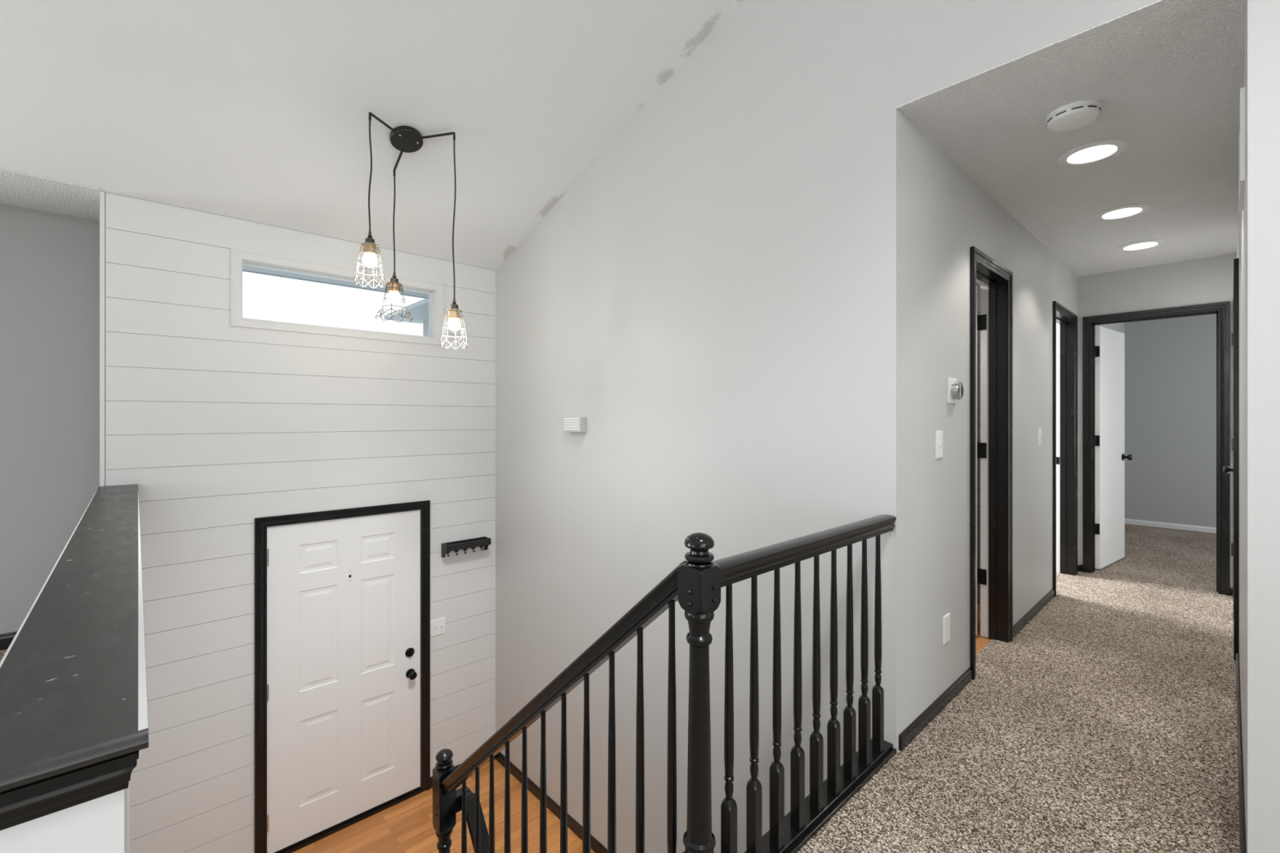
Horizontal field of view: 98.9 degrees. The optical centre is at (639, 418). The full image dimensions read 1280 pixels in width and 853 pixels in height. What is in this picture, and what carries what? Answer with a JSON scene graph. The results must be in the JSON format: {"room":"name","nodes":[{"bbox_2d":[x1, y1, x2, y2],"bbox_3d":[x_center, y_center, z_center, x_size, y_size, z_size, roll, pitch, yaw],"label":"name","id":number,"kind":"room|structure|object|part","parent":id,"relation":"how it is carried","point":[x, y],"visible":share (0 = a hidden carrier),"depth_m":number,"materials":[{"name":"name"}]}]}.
{"room":"stair landing","nodes":[
{"label":"stair landing","id":0,"kind":"room"},
{"bbox_2d":[0,203,99,634],"bbox_3d":[-5.277,0.095,1.413,5.586,2.570,0.140,0,0,-43],"label":"wall","id":1,"kind":"structure","parent":0,"point":[50,261],"depth_m":3.09,"materials":[{"name":"grey paint"}]},
{"bbox_2d":[0,631,17,650],"bbox_3d":[-5.225,1.218,1.357,5.586,0.085,0.012,0,0,-43],"label":"baseboard","id":2,"kind":"structure","parent":1,"relation":"attached to","point":[6,639],"depth_m":2.99,"materials":[{"name":"black paint"}]},
{"bbox_2d":[0,781,129,852],"bbox_3d":[-1.680,1.551,1.724,0.106,2.272,3.120,0,0,-43],"label":"wall","id":3,"kind":"structure","parent":0,"point":[101,824],"depth_m":0.59,"materials":[{"name":"white paint"}]},
{"bbox_2d":[0,484,148,831],"bbox_3d":[-1.668,0.382,1.713,0.166,0.064,3.139,0,0,-43],"label":"half wall cap","id":4,"kind":"object","parent":3,"relation":"on","point":[74,723],"visible":1,"depth_m":0.74,"materials":[{"name":"black paint"}]},
{"bbox_2d":[99,191,495,852],"bbox_3d":[-1.968,1.495,3.671,2.349,5.430,0.142,0,0,-43],"label":"wall","id":5,"kind":"structure","parent":0,"point":[219,427],"depth_m":3.21,"materials":[{"name":"white paint"}]},
{"bbox_3d":[-2.822,-0.407,2.879,0.018,1.525,0.142,0,0,-43],"label":"corner trim","id":6,"kind":"part","parent":5,"relation":"part of","materials":[{"name":"white paint"}]},
{"bbox_2d":[231,248,444,345],"bbox_3d":[-1.944,-0.762,3.649,1.267,0.451,0.098,0,0,-43],"label":"window","id":7,"kind":"structure","parent":5,"relation":"in","point":[238,257],"depth_m":3.52,"materials":[{"name":"white paint"}]},
{"bbox_3d":[-1.967,-0.762,3.674,1.154,0.339,0.020,0,0,-43],"label":"sash","id":8,"kind":"part","parent":7,"relation":"part of","materials":[{"name":"white paint"}]},
{"bbox_2d":[254,500,430,852],"bbox_3d":[-1.955,1.641,3.669,1.049,2.093,0.154,0,0,-43],"label":"trim","id":9,"kind":"structure","parent":5,"relation":"attached to","point":[261,524],"depth_m":3.39,"materials":[{"name":"black paint"}]},
{"bbox_2d":[266,509,420,852],"bbox_3d":[-1.913,1.659,3.619,0.929,2.003,0.110,0,0,-43],"label":"door","id":10,"kind":"structure","parent":5,"relation":"in","point":[344,594],"depth_m":3.59,"materials":[{"name":"white paint"}]},
{"bbox_3d":[-1.610,1.811,3.870,0.064,0.064,0.066,0,0,-43],"label":"knob","id":11,"kind":"part","parent":10,"relation":"part of","materials":[{"name":"black metal"}]},
{"bbox_2d":[430,617,445,637],"bbox_3d":[-1.480,1.533,4.019,0.116,0.120,0.016,0,0,-43],"label":"double light switch","id":12,"kind":"object","parent":5,"relation":"attached to","point":[437,627],"visible":1,"depth_m":4.02,"materials":[{"name":"white plastic"}]},
{"bbox_2d":[430,756,494,788],"bbox_3d":[-1.922,2.650,3.612,2.108,0.075,0.012,0,0,-43],"label":"baseboard","id":13,"kind":"structure","parent":5,"relation":"attached to","point":[457,766],"depth_m":3.98,"materials":[{"name":"black paint"}]},
{"bbox_2d":[441,536,491,557],"bbox_3d":[-1.305,0.973,4.125,0.348,0.102,0.100,0,0,-43],"label":"shelf","id":14,"kind":"object","parent":5,"relation":"attached to","point":[463,545],"visible":1,"depth_m":4.11,"materials":[{"name":"black wood"}]},
{"bbox_3d":[-1.336,0.988,4.158,0.328,0.040,0.008,0,0,-43],"label":"rail","id":15,"kind":"part","parent":14,"relation":"part of","materials":[{"name":"black metal"}]},
{"bbox_2d":[443,537,489,551],"bbox_3d":[-1.305,0.946,4.125,0.332,0.045,0.100,0,0,-43],"label":"tray","id":16,"kind":"object","parent":14,"relation":"on","point":[458,545],"depth_m":4.10,"materials":[{"name":"black wood"}]},
{"bbox_2d":[292,759,595,852],"bbox_3d":[-1.411,2.737,3.002,2.214,0.100,1.841,0,0,-43],"label":"floor","id":17,"kind":"structure","parent":0,"point":[406,826],"depth_m":3.58,"materials":[{"name":"brown wood"}]},
{"bbox_2d":[432,560,686,852],"bbox_3d":[-0.395,1.523,1.920,0.084,2.334,1.498,0,0,-42],"label":"stair railing","id":18,"kind":"object","parent":17,"relation":"on","point":[446,779],"visible":1,"depth_m":1.68,"materials":[{"name":"black paint"}]},
{"bbox_3d":[-0.873,2.084,2.444,0.080,1.206,0.080,0,0,-43],"label":"newel post","id":19,"kind":"part","parent":18,"relation":"part of","materials":[{"name":"black paint"}]},
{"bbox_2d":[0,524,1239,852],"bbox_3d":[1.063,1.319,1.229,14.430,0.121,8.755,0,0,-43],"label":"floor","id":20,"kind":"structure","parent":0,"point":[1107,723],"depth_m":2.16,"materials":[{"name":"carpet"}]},
{"bbox_2d":[677,514,896,852],"bbox_3d":[0.527,0.936,1.706,1.135,1.308,0.096,0,0,-43],"label":"guard railing","id":21,"kind":"object","parent":20,"relation":"on","point":[700,579],"visible":1,"depth_m":1.57,"materials":[{"name":"black paint"}]},
{"bbox_3d":[0.146,0.936,1.347,0.080,1.308,0.080,0,0,-43],"label":"newel post","id":22,"kind":"part","parent":21,"relation":"part of","materials":[{"name":"black paint"}]},
{"bbox_3d":[0.557,0.396,1.728,1.059,0.056,0.062,0,0,-43],"label":"handrail","id":23,"kind":"part","parent":21,"relation":"part of","materials":[{"name":"black paint"}]},
{"bbox_3d":[0.524,1.247,1.711,1.130,0.030,0.085,0,0,-43],"label":"shoe rail","id":24,"kind":"part","parent":21,"relation":"part of","materials":[{"name":"black paint"}]},
{"bbox_2d":[0,0,1246,276],"bbox_3d":[-0.108,-2.145,0.155,11.452,1.950,8.975,0,0,-43],"label":"ceiling","id":25,"kind":"structure","parent":0,"point":[257,111],"depth_m":2.59,"materials":[{"name":"white paint"}]},
{"bbox_2d":[354,111,467,349],"bbox_3d":[-1.281,-0.956,2.946,0.539,1.154,0.541,0,0,-43],"label":"pendant light","id":26,"kind":"object","parent":25,"relation":"hanging from","point":[406,139],"visible":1,"depth_m":2.91,"materials":[{"name":"metal"}]},
{"bbox_3d":[-1.333,-0.782,2.705,0.070,0.071,0.070,0,0,-43],"label":"bulb","id":27,"kind":"part","parent":26,"relation":"part of","materials":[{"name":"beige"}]},
{"bbox_3d":[-1.332,-1.198,2.707,0.020,0.559,0.012,0,0,-8],"label":"cord","id":28,"kind":"part","parent":26,"relation":"part of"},
{"bbox_3d":[-1.303,-1.492,2.780,0.012,0.040,0.173,0,0,22],"label":"arm","id":29,"kind":"part","parent":26,"relation":"part of","materials":[{"name":"metal"}]},
{"bbox_3d":[-1.385,-1.095,3.087,0.010,0.551,0.020,0,0,6],"label":"cord","id":30,"kind":"part","parent":26,"relation":"part of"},
{"bbox_3d":[-1.384,-0.683,3.088,0.070,0.071,0.070,0,0,-43],"label":"bulb","id":31,"kind":"part","parent":26,"relation":"part of","materials":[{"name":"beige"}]},
{"bbox_3d":[-1.337,-1.415,3.033,0.012,0.101,0.158,0,0,-40],"label":"arm","id":32,"kind":"part","parent":26,"relation":"part of","materials":[{"name":"metal"}]},
{"bbox_3d":[-1.083,-1.512,2.931,0.189,0.041,0.012,0,0,-2],"label":"arm","id":33,"kind":"part","parent":26,"relation":"part of","materials":[{"name":"metal"}]},
{"bbox_3d":[-0.995,-0.504,2.935,0.070,0.071,0.070,0,0,-43],"label":"bulb","id":34,"kind":"part","parent":26,"relation":"part of","materials":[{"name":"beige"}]},
{"bbox_3d":[-0.995,-1.069,2.934,0.021,0.858,0.010,0,0,6],"label":"cord","id":35,"kind":"part","parent":26,"relation":"part of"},
{"bbox_2d":[1044,99,1102,131],"bbox_3d":[1.656,-1.151,2.096,0.172,0.041,0.172,0,0,-43],"label":"smoke detector","id":36,"kind":"object","parent":25,"relation":"attached to","point":[1074,115],"visible":1,"depth_m":2.06,"materials":[{"name":"white plastic"}]},
{"bbox_2d":[1057,138,1128,166],"bbox_3d":[1.987,-1.165,2.412,0.240,0.013,0.240,0,0,-43],"label":"recessed light","id":37,"kind":"object","parent":25,"relation":"in","point":[1094,152],"visible":1,"depth_m":2.40,"materials":[{"name":"white plastic"}]},
{"bbox_2d":[1067,145,1116,162],"bbox_3d":[1.987,-1.167,2.412,0.167,0.007,0.167,0,0,-43],"label":"diffuser","id":38,"kind":"object","parent":37,"relation":"attached to","point":[1094,153],"depth_m":2.41,"materials":[{"name":"white plastic"}]},
{"bbox_2d":[1093,203,1150,220],"bbox_3d":[2.729,-1.165,3.105,0.240,0.013,0.240,0,0,-43],"label":"recessed light","id":39,"kind":"object","parent":25,"relation":"in","point":[1131,210],"visible":1,"depth_m":3.09,"materials":[{"name":"white"}]},
{"bbox_2d":[1102,208,1141,217],"bbox_3d":[2.729,-1.167,3.105,0.167,0.007,0.167,0,0,-43],"label":"diffuser","id":40,"kind":"object","parent":39,"relation":"attached to","point":[1122,212],"depth_m":3.10,"materials":[{"name":"white plastic"}]},
{"bbox_2d":[1116,239,1164,251],"bbox_3d":[3.376,-1.165,3.698,0.240,0.013,0.240,0,0,-43],"label":"recessed light","id":41,"kind":"object","parent":25,"relation":"in","point":[1144,244],"visible":1,"depth_m":3.69,"materials":[{"name":"white"}]},
{"bbox_2d":[1124,242,1156,248],"bbox_3d":[3.376,-1.167,3.698,0.167,0.007,0.167,0,0,-43],"label":"diffuser","id":42,"kind":"object","parent":41,"relation":"attached to","point":[1141,245],"depth_m":3.69,"materials":[{"name":"white plastic"}]},
{"bbox_2d":[494,0,1279,852],"bbox_3d":[1.625,0.585,1.441,0.115,7.250,8.301,0,0,-43],"label":"wall","id":43,"kind":"structure","parent":0,"point":[721,295],"depth_m":2.57,"materials":[{"name":"grey paint"}]},
{"bbox_2d":[494,751,607,852],"bbox_3d":[-0.564,2.650,3.707,0.012,0.075,1.721,0,0,-43],"label":"baseboard","id":44,"kind":"structure","parent":43,"relation":"attached to","point":[552,806],"depth_m":3.73,"materials":[{"name":"black paint"}]},
{"bbox_2d":[564,417,586,432],"bbox_3d":[-0.420,0.039,3.523,0.054,0.098,0.176,0,0,-43],"label":"door chime","id":45,"kind":"object","parent":43,"relation":"attached to","point":[578,424],"visible":1,"depth_m":3.47,"materials":[{"name":"grey plastic"}]},
{"bbox_2d":[976,283,986,635],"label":"door","id":46,"kind":"structure","parent":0,"point":[977,284],"depth_m":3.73,"materials":[{"name":"white paint"}]},
{"bbox_2d":[908,120,1124,725],"bbox_3d":[3.384,0.105,4.398,6.486,2.550,0.128,0,0,-43],"label":"wall","id":47,"kind":"structure","parent":0,"point":[949,213],"depth_m":2.51,"materials":[{"name":"grey paint"}]},
{"bbox_2d":[935,431,942,458],"bbox_3d":[1.296,0.114,2.361,0.075,0.120,0.016,0,0,-43],"label":"light switch","id":48,"kind":"object","parent":47,"relation":"attached to","point":[939,434],"visible":1,"depth_m":2.36,"materials":[{"name":"white plastic"}]},
{"bbox_2d":[942,613,950,644],"bbox_3d":[1.360,0.932,2.427,0.078,0.122,0.007,0,0,-43],"label":"wall plate","id":49,"kind":"object","parent":47,"relation":"attached to","point":[946,619],"visible":1,"depth_m":2.42,"materials":[{"name":"white plastic"}]},
{"bbox_2d":[946,377,963,404],"bbox_3d":[1.419,-0.125,2.463,0.110,0.116,0.037,0,0,-43],"label":"thermostat","id":50,"kind":"object","parent":47,"relation":"attached to","point":[954,388],"visible":1,"depth_m":2.45,"materials":[{"name":"white plastic"}]},
{"bbox_3d":[1.409,-0.125,2.474,0.110,0.116,0.008,0,0,-43],"label":"trim plate","id":51,"kind":"part","parent":50,"relation":"part of","materials":[{"name":"white plastic"}]},
{"bbox_2d":[898,564,1079,751],"bbox_3d":[2.304,1.232,3.300,3.596,0.056,0.012,0,0,-43],"label":"baseboard","id":52,"kind":"structure","parent":47,"relation":"attached to","point":[911,731],"depth_m":2.42,"materials":[{"name":"black paint"}]},
{"bbox_2d":[969,246,1013,679],"bbox_3d":[1.813,0.215,2.927,0.690,2.090,0.148,0,0,-43],"label":"trim","id":53,"kind":"structure","parent":47,"relation":"attached to","point":[995,281],"depth_m":3.10,"materials":[{"name":"black paint"}]},
{"bbox_2d":[1037,427,1042,446],"bbox_3d":[2.636,0.124,3.606,0.075,0.120,0.016,0,0,-43],"label":"light switch","id":54,"kind":"object","parent":47,"relation":"attached to","point":[1039,429],"visible":1,"depth_m":3.59,"materials":[{"name":"white plastic"}]},
{"bbox_2d":[1052,301,1077,596],"bbox_3d":[3.185,0.215,4.200,0.811,2.090,0.148,0,0,-43],"label":"trim","id":55,"kind":"structure","parent":47,"relation":"attached to","point":[1064,322],"depth_m":4.41,"materials":[{"name":"black paint"}]},
{"bbox_3d":[3.408,0.345,4.470,0.004,0.060,0.020,0,0,-43],"label":"strike plate","id":56,"kind":"part","parent":55,"relation":"part of","materials":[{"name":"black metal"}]},
{"bbox_2d":[1077,253,1236,587],"bbox_3d":[4.346,0.105,3.828,0.115,2.550,5.900,0,0,-43],"label":"wall","id":57,"kind":"structure","parent":0,"point":[1208,280],"depth_m":4.21,"materials":[{"name":"grey paint"}]},
{"bbox_2d":[1095,325,1133,568],"bbox_3d":[4.045,0.242,4.758,0.707,2.008,0.167,0,0,-30],"label":"door","id":58,"kind":"structure","parent":57,"relation":"in","point":[1110,456],"depth_m":4.66,"materials":[{"name":"white paint"}]},
{"bbox_3d":[4.329,0.345,4.867,0.065,0.064,0.070,0,0,-43],"label":"knob","id":59,"kind":"part","parent":58,"relation":"part of","materials":[{"name":"black metal"}]},
{"bbox_2d":[1079,564,1232,595],"bbox_3d":[3.916,1.232,4.198,0.012,0.056,0.864,0,0,-43],"label":"baseboard","id":60,"kind":"structure","parent":57,"relation":"attached to","point":[1080,566],"depth_m":4.50,"materials":[{"name":"black paint"}]},
{"bbox_2d":[1082,301,1230,595],"bbox_3d":[3.956,0.215,4.235,0.135,2.090,0.821,0,0,-43],"label":"trim","id":61,"kind":"structure","parent":57,"relation":"attached to","point":[1222,309],"depth_m":4.02,"materials":[{"name":"black paint"}]},
{"bbox_2d":[1124,314,1216,527],"bbox_3d":[6.533,0.105,5.857,0.115,2.550,5.900,0,0,-43],"label":"wall","id":62,"kind":"structure","parent":0,"point":[1171,363],"depth_m":6.27,"materials":[{"name":"grey paint"}]},
{"bbox_2d":[1124,518,1216,533],"bbox_3d":[6.974,1.229,5.288,0.012,0.062,3.465,0,0,-43],"label":"baseboard","id":63,"kind":"structure","parent":62,"relation":"attached to","point":[1134,522],"depth_m":6.25,"materials":[{"name":"white paint"}]},
{"bbox_2d":[1236,6,1246,842],"bbox_3d":[2.982,0.105,2.639,3.503,2.550,0.128,0,0,-43],"label":"wall","id":64,"kind":"structure","parent":0,"point":[1242,224],"depth_m":1.85,"materials":[{"name":"grey paint"}]},
{"bbox_2d":[1222,333,1233,555],"bbox_3d":[3.975,0.239,3.668,0.462,2.018,0.101,0,0,-43],"label":"door","id":65,"kind":"structure","parent":64,"relation":"in","point":[1226,469],"depth_m":3.82,"materials":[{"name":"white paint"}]},
{"bbox_3d":[3.836,0.335,3.562,0.064,0.064,0.066,0,0,-43],"label":"knob","id":66,"kind":"part","parent":65,"relation":"part of","materials":[{"name":"black metal"}]},
{"bbox_2d":[1232,292,1233,597],"bbox_3d":[4.020,0.215,3.614,0.575,2.090,0.148,0,0,-43],"label":"trim","id":67,"kind":"structure","parent":64,"relation":"attached to","point":[1233,292],"depth_m":3.86,"materials":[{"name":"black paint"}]},
{"bbox_2d":[1233,257,1239,661],"bbox_3d":[3.459,0.215,3.094,0.875,2.090,0.148,0,0,-43],"label":"trim","id":68,"kind":"structure","parent":64,"relation":"attached to","point":[1236,261],"depth_m":2.84,"materials":[{"name":"black paint"}]},
{"bbox_2d":[1235,650,1246,852],"bbox_3d":[2.893,1.232,2.652,3.614,0.056,0.012,0,0,-43],"label":"baseboard","id":69,"kind":"structure","parent":64,"relation":"attached to","point":[1242,844],"depth_m":1.90,"materials":[{"name":"black paint"}]},
{"bbox_2d":[1239,87,1244,210],"bbox_3d":[1.978,-0.873,1.801,0.350,0.285,0.010,0,0,-43],"label":"air vent","id":70,"kind":"object","parent":64,"relation":"in","point":[1242,109],"visible":1,"depth_m":1.68,"materials":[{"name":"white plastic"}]},
{"bbox_3d":[0.197,4.160,1.342,2.314,0.100,3.500,0,0,-43],"label":"floor","id":71,"kind":"structure","parent":0,"visible":0},
{"bbox_2d":[456,786,488,852],"bbox_3d":[-0.449,2.902,2.111,0.089,2.416,1.105,0,0,-43],"label":"handrail","id":72,"kind":"object","parent":71,"relation":"on","point":[470,796],"visible":0.59,"depth_m":2.42,"materials":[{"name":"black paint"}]},
{"label":"outside","id":73,"kind":"structure","parent":0,"visible":0},
{"bbox_2d":[242,265,428,336],"bbox_3d":[-2.564,0.785,4.542,2.380,3.950,1.935,0,0,-43],"label":"sky","id":74,"kind":"structure","parent":73,"point":[419,311],"depth_m":4.47,"materials":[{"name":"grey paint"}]}
]}

